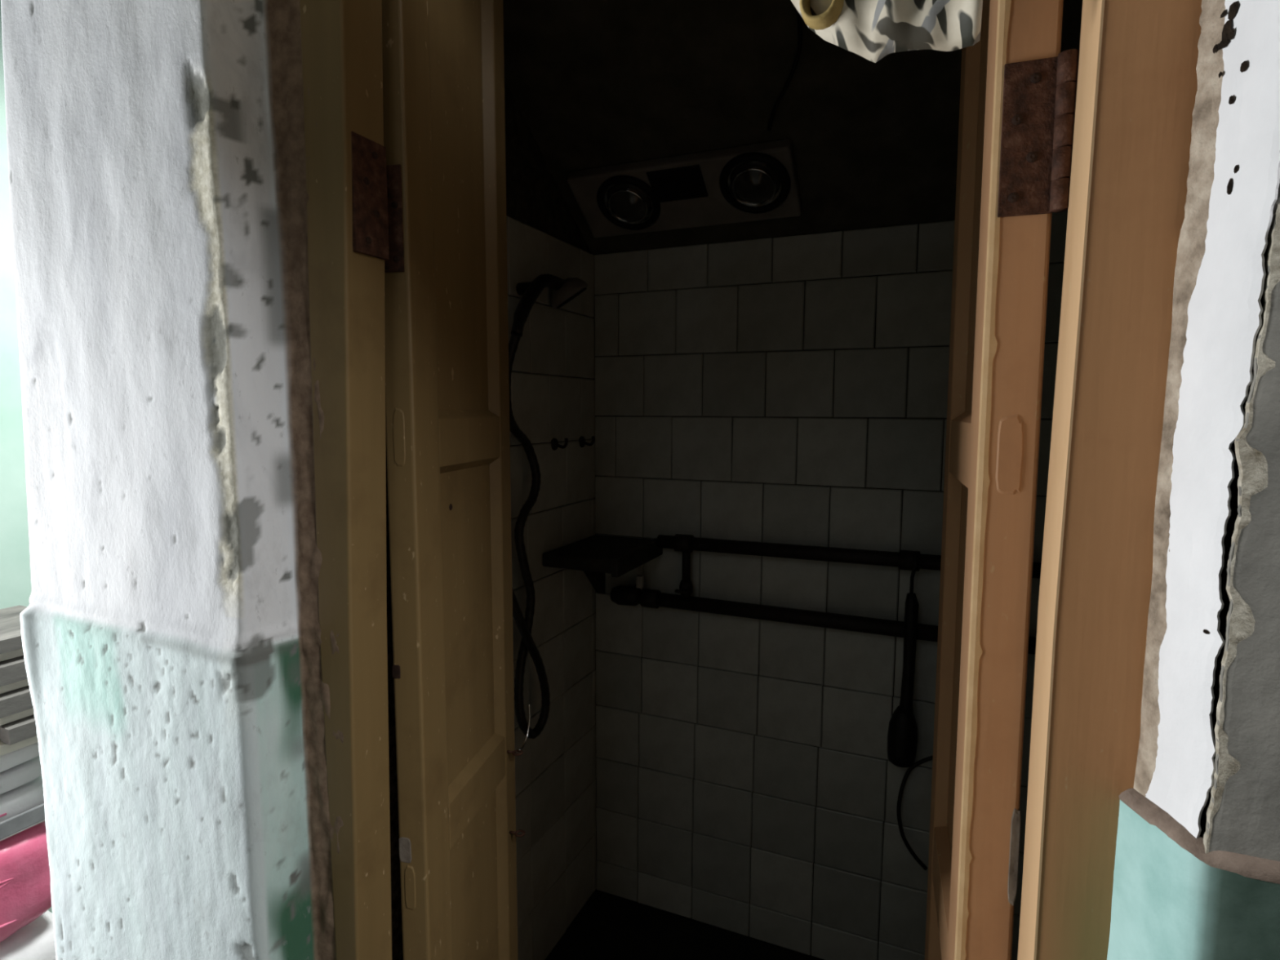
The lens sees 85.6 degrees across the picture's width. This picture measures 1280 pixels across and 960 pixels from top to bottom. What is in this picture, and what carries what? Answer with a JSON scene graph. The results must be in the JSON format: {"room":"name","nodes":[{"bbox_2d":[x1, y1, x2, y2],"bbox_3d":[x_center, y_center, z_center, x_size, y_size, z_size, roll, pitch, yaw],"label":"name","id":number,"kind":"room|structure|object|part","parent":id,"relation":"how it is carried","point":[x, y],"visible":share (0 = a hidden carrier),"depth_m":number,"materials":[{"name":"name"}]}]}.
{"room":"hallway","nodes":[
{"label":"hallway","id":0,"kind":"room"},
{"bbox_2d":[0,0,52,912],"bbox_3d":[-1.955,-0.086,0.891,0.100,2.700,4.100,3,6,23],"label":"wall","id":1,"kind":"structure","parent":0,"point":[15,584],"depth_m":1.70,"materials":[{"name":"white paint"}]},
{"bbox_2d":[385,439,403,959],"bbox_3d":[-0.439,-0.074,0.824,0.320,2.700,0.068,3,6,23],"label":"wall","id":2,"kind":"structure","parent":0,"point":[396,903],"depth_m":0.81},
{"bbox_2d":[504,79,596,959],"bbox_3d":[-0.338,-0.173,1.305,0.109,2.600,0.910,3,6,23],"label":"wall","id":3,"kind":"structure","parent":0,"point":[553,384],"depth_m":1.55,"materials":[{"name":"tile"}]},
{"bbox_2d":[508,274,587,738],"bbox_3d":[-0.202,0.049,1.405,0.091,0.941,0.326,3,6,23],"label":"shower","id":4,"kind":"object","parent":3,"relation":"attached to","point":[565,291],"visible":0.88,"depth_m":1.35,"materials":[{"name":"black plastic"}]},
{"bbox_3d":[-0.200,-0.343,1.369,0.031,0.142,0.216,2,6,19],"label":"handle","id":5,"kind":"part","parent":4,"relation":"part of","materials":[{"name":"black metal"}]},
{"bbox_2d":[551,437,568,450],"bbox_3d":[-0.174,-0.079,1.520,0.035,0.028,0.028,3,6,23],"label":"wall hook","id":6,"kind":"object","parent":3,"relation":"attached to","point":[554,442],"visible":1,"depth_m":1.52,"materials":[{"name":"metal"}]},
{"bbox_3d":[-0.188,-0.079,1.526,0.005,0.028,0.028,3,6,23],"label":"plate","id":7,"kind":"part","parent":6,"relation":"part of","materials":[{"name":"metal"}]},
{"bbox_2d":[578,435,595,447],"bbox_3d":[-0.123,-0.090,1.637,0.035,0.028,0.028,3,6,23],"label":"wall hook","id":8,"kind":"object","parent":3,"relation":"attached to","point":[582,442],"visible":1,"depth_m":1.64,"materials":[{"name":"metal"}]},
{"bbox_3d":[-0.137,-0.091,1.643,0.005,0.028,0.028,3,6,23],"label":"plate","id":9,"kind":"part","parent":8,"relation":"part of","materials":[{"name":"metal"}]},
{"bbox_2d":[542,534,662,594],"bbox_3d":[-0.079,0.224,1.581,0.183,0.154,0.255,3,6,23],"label":"corner shelf","id":10,"kind":"object","parent":3,"relation":"attached to","point":[597,555],"visible":0.88,"depth_m":1.51,"materials":[{"name":"stone"}]},
{"bbox_2d":[0,0,1279,959],"bbox_3d":[0.394,-0.029,0.404,2.397,2.700,0.187,3,6,23],"label":"wall","id":11,"kind":"structure","parent":0,"point":[171,630],"depth_m":0.67,"materials":[{"name":"paint"}]},
{"bbox_2d":[299,0,391,959],"bbox_3d":[-0.285,0.263,0.724,0.071,2.050,0.052,3,6,23],"label":"trim","id":12,"kind":"structure","parent":11,"relation":"attached to","point":[348,225],"depth_m":0.68,"materials":[{"name":"wood"}]},
{"bbox_3d":[-0.260,-0.271,0.665,0.005,0.108,0.043,3,6,23],"label":"hinge plate","id":13,"kind":"part","parent":12,"relation":"part of","materials":[{"name":"metal"}]},
{"bbox_2d":[382,0,530,959],"bbox_3d":[-0.225,0.217,0.882,0.060,1.850,0.292,2,6,15],"label":"door","id":14,"kind":"structure","parent":11,"relation":"in","point":[447,431],"depth_m":0.82,"materials":[{"name":"wood"}]},
{"bbox_3d":[-0.224,-0.352,0.837,0.008,0.557,0.182,1,6,11],"label":"panel","id":15,"kind":"part","parent":14,"relation":"part of","materials":[{"name":"brown wood"}]},
{"bbox_3d":[-0.226,0.177,0.890,0.008,0.410,0.182,1,6,11],"label":"panel","id":16,"kind":"part","parent":14,"relation":"part of","materials":[{"name":"brown wood"}]},
{"bbox_3d":[-0.224,-0.352,0.837,0.031,0.549,0.174,1,6,11],"label":"moulding","id":17,"kind":"part","parent":14,"relation":"part of","materials":[{"name":"brown wood"}]},
{"bbox_3d":[-0.225,-0.051,0.867,0.033,0.056,0.175,1,6,11],"label":"rail","id":18,"kind":"part","parent":14,"relation":"part of","materials":[{"name":"brown wood"}]},
{"bbox_3d":[-0.226,0.177,0.890,0.031,0.402,0.174,1,6,11],"label":"moulding","id":19,"kind":"part","parent":14,"relation":"part of","materials":[{"name":"brown wood"}]},
{"bbox_3d":[-0.228,0.731,0.946,0.008,0.603,0.182,1,6,11],"label":"panel","id":20,"kind":"part","parent":14,"relation":"part of","materials":[{"name":"brown wood"}]},
{"bbox_3d":[-0.227,0.406,0.913,0.033,0.058,0.175,1,6,11],"label":"rail","id":21,"kind":"part","parent":14,"relation":"part of","materials":[{"name":"brown wood"}]},
{"bbox_3d":[-0.228,0.731,0.946,0.031,0.595,0.174,1,6,11],"label":"moulding","id":22,"kind":"part","parent":14,"relation":"part of","materials":[{"name":"brown wood"}]},
{"bbox_2d":[924,0,1079,959],"bbox_3d":[0.319,0.240,0.666,0.060,1.850,0.293,2,6,17],"label":"door","id":23,"kind":"structure","parent":11,"relation":"in","point":[1018,90],"depth_m":0.53,"materials":[{"name":"wood"}]},
{"bbox_3d":[0.323,0.755,0.727,0.041,0.595,0.174,2,6,19],"label":"moulding","id":24,"kind":"part","parent":23,"relation":"part of","materials":[{"name":"brown wood"}]},
{"bbox_3d":[0.322,0.430,0.695,0.040,0.058,0.175,2,6,19],"label":"rail","id":25,"kind":"part","parent":23,"relation":"part of","materials":[{"name":"brown wood"}]},
{"bbox_3d":[0.322,0.201,0.672,0.040,0.402,0.174,2,6,19],"label":"moulding","id":26,"kind":"part","parent":23,"relation":"part of","materials":[{"name":"brown wood"}]},
{"bbox_3d":[0.322,0.201,0.672,0.017,0.410,0.182,2,6,19],"label":"panel","id":27,"kind":"part","parent":23,"relation":"part of","materials":[{"name":"brown wood"}]},
{"bbox_3d":[0.321,-0.027,0.650,0.040,0.056,0.175,2,6,19],"label":"rail","id":28,"kind":"part","parent":23,"relation":"part of","materials":[{"name":"brown wood"}]},
{"bbox_3d":[0.321,-0.328,0.620,0.041,0.549,0.174,2,6,19],"label":"moulding","id":29,"kind":"part","parent":23,"relation":"part of","materials":[{"name":"brown wood"}]},
{"bbox_3d":[0.321,-0.328,0.620,0.018,0.557,0.182,2,6,19],"label":"panel","id":30,"kind":"part","parent":23,"relation":"part of","materials":[{"name":"brown wood"}]},
{"bbox_2d":[1017,0,1201,959],"bbox_3d":[0.304,0.289,0.483,0.058,2.050,0.073,3,6,23],"label":"trim","id":31,"kind":"structure","parent":11,"relation":"attached to","point":[1137,83],"depth_m":0.42,"materials":[{"name":"beige wood"}]},
{"bbox_2d":[545,888,823,959],"bbox_3d":[0.194,1.196,1.200,1.285,0.100,1.130,3,6,23],"label":"floor","id":32,"kind":"structure","parent":0,"point":[608,926],"depth_m":1.66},
{"bbox_2d":[502,0,1082,254],"bbox_3d":[0.221,-0.832,1.043,1.185,0.724,0.975,3,6,23],"label":"ceiling","id":33,"kind":"structure","parent":0,"point":[594,83],"depth_m":1.25,"materials":[{"name":"paint"}]},
{"bbox_2d":[566,138,802,237],"bbox_3d":[0.086,-0.593,1.428,0.470,0.111,0.150,3,6,23],"label":"heater","id":34,"kind":"object","parent":33,"relation":"attached to","point":[754,182],"visible":1,"depth_m":1.40,"materials":[{"name":"silver metal"}]},
{"bbox_2d":[607,184,649,221],"bbox_3d":[-0.026,-0.577,1.460,0.093,0.025,0.093,3,-29,23],"label":"lamp","id":35,"kind":"object","parent":34,"relation":"attached to","point":[627,206],"depth_m":1.45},
{"bbox_2d":[646,164,707,202],"bbox_3d":[0.075,-0.597,1.394,0.112,0.044,0.062,3,6,23],"label":"vent grille","id":36,"kind":"object","parent":34,"relation":"attached to","point":[664,183],"depth_m":1.39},
{"bbox_2d":[731,162,778,204],"bbox_3d":[0.222,-0.570,1.346,0.093,0.025,0.093,3,-29,23],"label":"lamp","id":37,"kind":"object","parent":34,"relation":"attached to","point":[753,187],"depth_m":1.33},
{"bbox_2d":[767,8,802,130],"bbox_3d":[0.250,-0.689,1.172,0.024,0.118,0.183,0,6,-3],"label":"cable","id":38,"kind":"object","parent":33,"relation":"attached to","point":[798,15],"visible":0.95,"depth_m":1.16,"materials":[{"name":"black plastic"}]},
{"bbox_2d":[592,210,1067,959],"bbox_3d":[0.400,-0.193,1.532,1.285,2.600,0.109,3,6,23],"label":"wall","id":39,"kind":"structure","parent":0,"point":[789,389],"depth_m":1.56,"materials":[{"name":"tile"}]},
{"bbox_2d":[637,588,1036,654],"bbox_3d":[0.431,0.302,1.480,0.935,0.047,0.056,3,6,23],"label":"pipe","id":40,"kind":"object","parent":39,"relation":"attached to","point":[646,597],"visible":0.52,"depth_m":1.51,"materials":[{"name":"metal"}]},
{"bbox_2d":[610,574,644,605],"bbox_3d":[-0.027,0.264,1.668,0.087,0.082,0.048,3,6,23],"label":"valve","id":41,"kind":"object","parent":40,"relation":"attached to","point":[626,595],"visible":0.88,"depth_m":1.65,"materials":[{"name":"metal"}]},
{"bbox_3d":[0.000,0.241,1.638,0.016,0.030,0.014,3,6,23],"label":"handle","id":42,"kind":"part","parent":41,"relation":"part of","materials":[{"name":"plastic"}]},
{"bbox_2d":[656,533,1041,578],"bbox_3d":[0.455,0.161,1.457,0.886,0.044,0.054,3,6,23],"label":"pipe","id":43,"kind":"object","parent":39,"relation":"attached to","point":[904,560],"visible":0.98,"depth_m":1.48,"materials":[{"name":"metal"}]},
{"bbox_2d":[675,551,693,597],"bbox_3d":[0.105,0.216,1.600,0.036,0.118,0.044,3,6,23],"label":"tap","id":44,"kind":"object","parent":43,"relation":"hanging from","point":[686,587],"visible":0.98,"depth_m":1.60,"materials":[{"name":"metal"}]},
{"bbox_3d":[0.098,0.257,1.587,0.036,0.008,0.008,3,6,23],"label":"handle","id":45,"kind":"part","parent":44,"relation":"part of","materials":[{"name":"metal"}]},
{"bbox_2d":[887,551,919,767],"bbox_3d":[0.539,0.363,1.400,0.058,0.442,0.058,3,6,23],"label":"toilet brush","id":46,"kind":"object","parent":43,"relation":"hanging from","point":[902,735],"visible":1,"depth_m":1.39,"materials":[{"name":"black plastic"}]},
{"bbox_3d":[0.543,0.358,1.398,0.032,0.264,0.032,3,6,23],"label":"handle","id":47,"kind":"part","parent":46,"relation":"part of","materials":[{"name":"black plastic"}]},
{"bbox_2d":[896,755,933,870],"bbox_3d":[0.579,0.691,1.448,0.075,0.256,0.008,3,6,23],"label":"hose","id":48,"kind":"object","parent":39,"relation":"attached to","point":[911,768],"visible":0.91,"depth_m":1.46,"materials":[{"name":"black rubber"}]},
{"bbox_3d":[-0.936,1.212,2.002,1.210,0.100,1.500,3,6,23],"label":"floor","id":49,"kind":"structure","parent":0,"visible":0},
{"bbox_2d":[0,910,56,959],"bbox_3d":[-1.385,1.068,1.384,0.351,0.315,0.348,3,6,23],"label":"sack","id":50,"kind":"object","parent":49,"relation":"on","point":[35,940],"visible":0.35,"depth_m":1.39,"materials":[{"name":"plastic"}]},
{"bbox_2d":[0,821,51,942],"bbox_3d":[-1.376,0.800,1.363,0.318,0.205,0.299,3,6,23],"label":"bag","id":51,"kind":"object","parent":50,"relation":"on","point":[25,895],"visible":0.7,"depth_m":1.36,"materials":[{"name":"plastic"}]},
{"bbox_2d":[0,803,44,840],"bbox_3d":[-1.370,0.673,1.351,0.286,0.036,0.329,3,6,23],"label":"tray","id":52,"kind":"object","parent":51,"relation":"on","point":[11,826],"visible":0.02,"depth_m":1.36,"materials":[{"name":"white plastic"}]},
{"bbox_2d":[0,775,44,822],"bbox_3d":[-1.358,0.651,1.346,0.223,0.056,0.298,3,6,23],"label":"packet","id":53,"kind":"object","parent":52,"relation":"on","point":[28,796],"visible":0.53,"depth_m":1.38,"materials":[{"name":"plastic"}]},
{"bbox_2d":[0,755,41,794],"bbox_3d":[-1.364,0.599,1.343,0.224,0.042,0.298,3,6,23],"label":"packet","id":54,"kind":"object","parent":53,"relation":"on","point":[24,773],"visible":0.51,"depth_m":1.38,"materials":[{"name":"plastic"}]},
{"bbox_2d":[0,742,39,772],"bbox_3d":[-1.360,0.552,1.336,0.224,0.046,0.299,3,6,23],"label":"packet","id":55,"kind":"object","parent":54,"relation":"on","point":[7,761],"visible":0.31,"depth_m":1.37,"materials":[{"name":"plastic"}]},
{"bbox_2d":[0,735,38,755],"bbox_3d":[-1.351,0.514,1.346,0.264,0.020,0.380,3,6,23],"label":"card","id":56,"kind":"object","parent":55,"relation":"on","point":[5,748],"visible":0.02,"depth_m":1.34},
{"bbox_2d":[0,714,36,745],"bbox_3d":[-1.289,0.478,1.441,0.260,0.030,0.172,3,6,23],"label":"board","id":57,"kind":"object","parent":56,"relation":"on","point":[13,732],"visible":0.1,"depth_m":1.33,"materials":[{"name":"grey wood"}]},
{"bbox_2d":[0,707,34,725],"bbox_3d":[-1.362,0.461,1.346,0.260,0.020,0.380,3,6,23],"label":"card","id":58,"kind":"object","parent":57,"relation":"on","point":[29,712],"visible":0.02,"depth_m":1.35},
{"bbox_2d":[0,685,33,718],"bbox_3d":[-1.306,0.424,1.425,0.260,0.034,0.205,3,6,23],"label":"board","id":59,"kind":"object","parent":58,"relation":"on","point":[17,700],"visible":0.1,"depth_m":1.34,"materials":[{"name":"grey wood"}]},
{"bbox_2d":[0,679,28,693],"bbox_3d":[-1.373,0.403,1.345,0.256,0.020,0.380,3,6,23],"label":"card","id":60,"kind":"object","parent":59,"relation":"on","point":[20,684],"visible":0.02,"depth_m":1.36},
{"bbox_2d":[0,655,27,686],"bbox_3d":[-1.351,0.374,1.346,0.260,0.036,0.376,3,6,23],"label":"board","id":61,"kind":"object","parent":60,"relation":"on","point":[12,670],"visible":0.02,"depth_m":1.34,"materials":[{"name":"grey wood"}]},
{"bbox_2d":[0,648,23,661],"bbox_3d":[-1.383,0.344,1.343,0.252,0.020,0.380,3,6,23],"label":"card","id":62,"kind":"object","parent":61,"relation":"on","point":[17,653],"visible":0.02,"depth_m":1.36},
{"bbox_2d":[0,604,27,653],"bbox_3d":[-1.366,0.320,1.335,0.260,0.026,0.396,3,6,23],"label":"board","id":63,"kind":"object","parent":62,"relation":"on","point":[11,640],"visible":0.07,"depth_m":1.39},
{"bbox_3d":[0.003,-1.069,0.489,0.770,0.650,0.150,3,6,23],"label":"wall","id":64,"kind":"structure","parent":0,"visible":0},
{"bbox_2d":[791,0,982,62],"bbox_3d":[0.112,-0.487,0.322,0.910,0.448,0.260,3,6,23],"label":"door curtain","id":65,"kind":"object","parent":64,"relation":"hanging from","point":[873,30],"visible":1,"depth_m":0.44,"materials":[{"name":"white fabric"}]}
]}

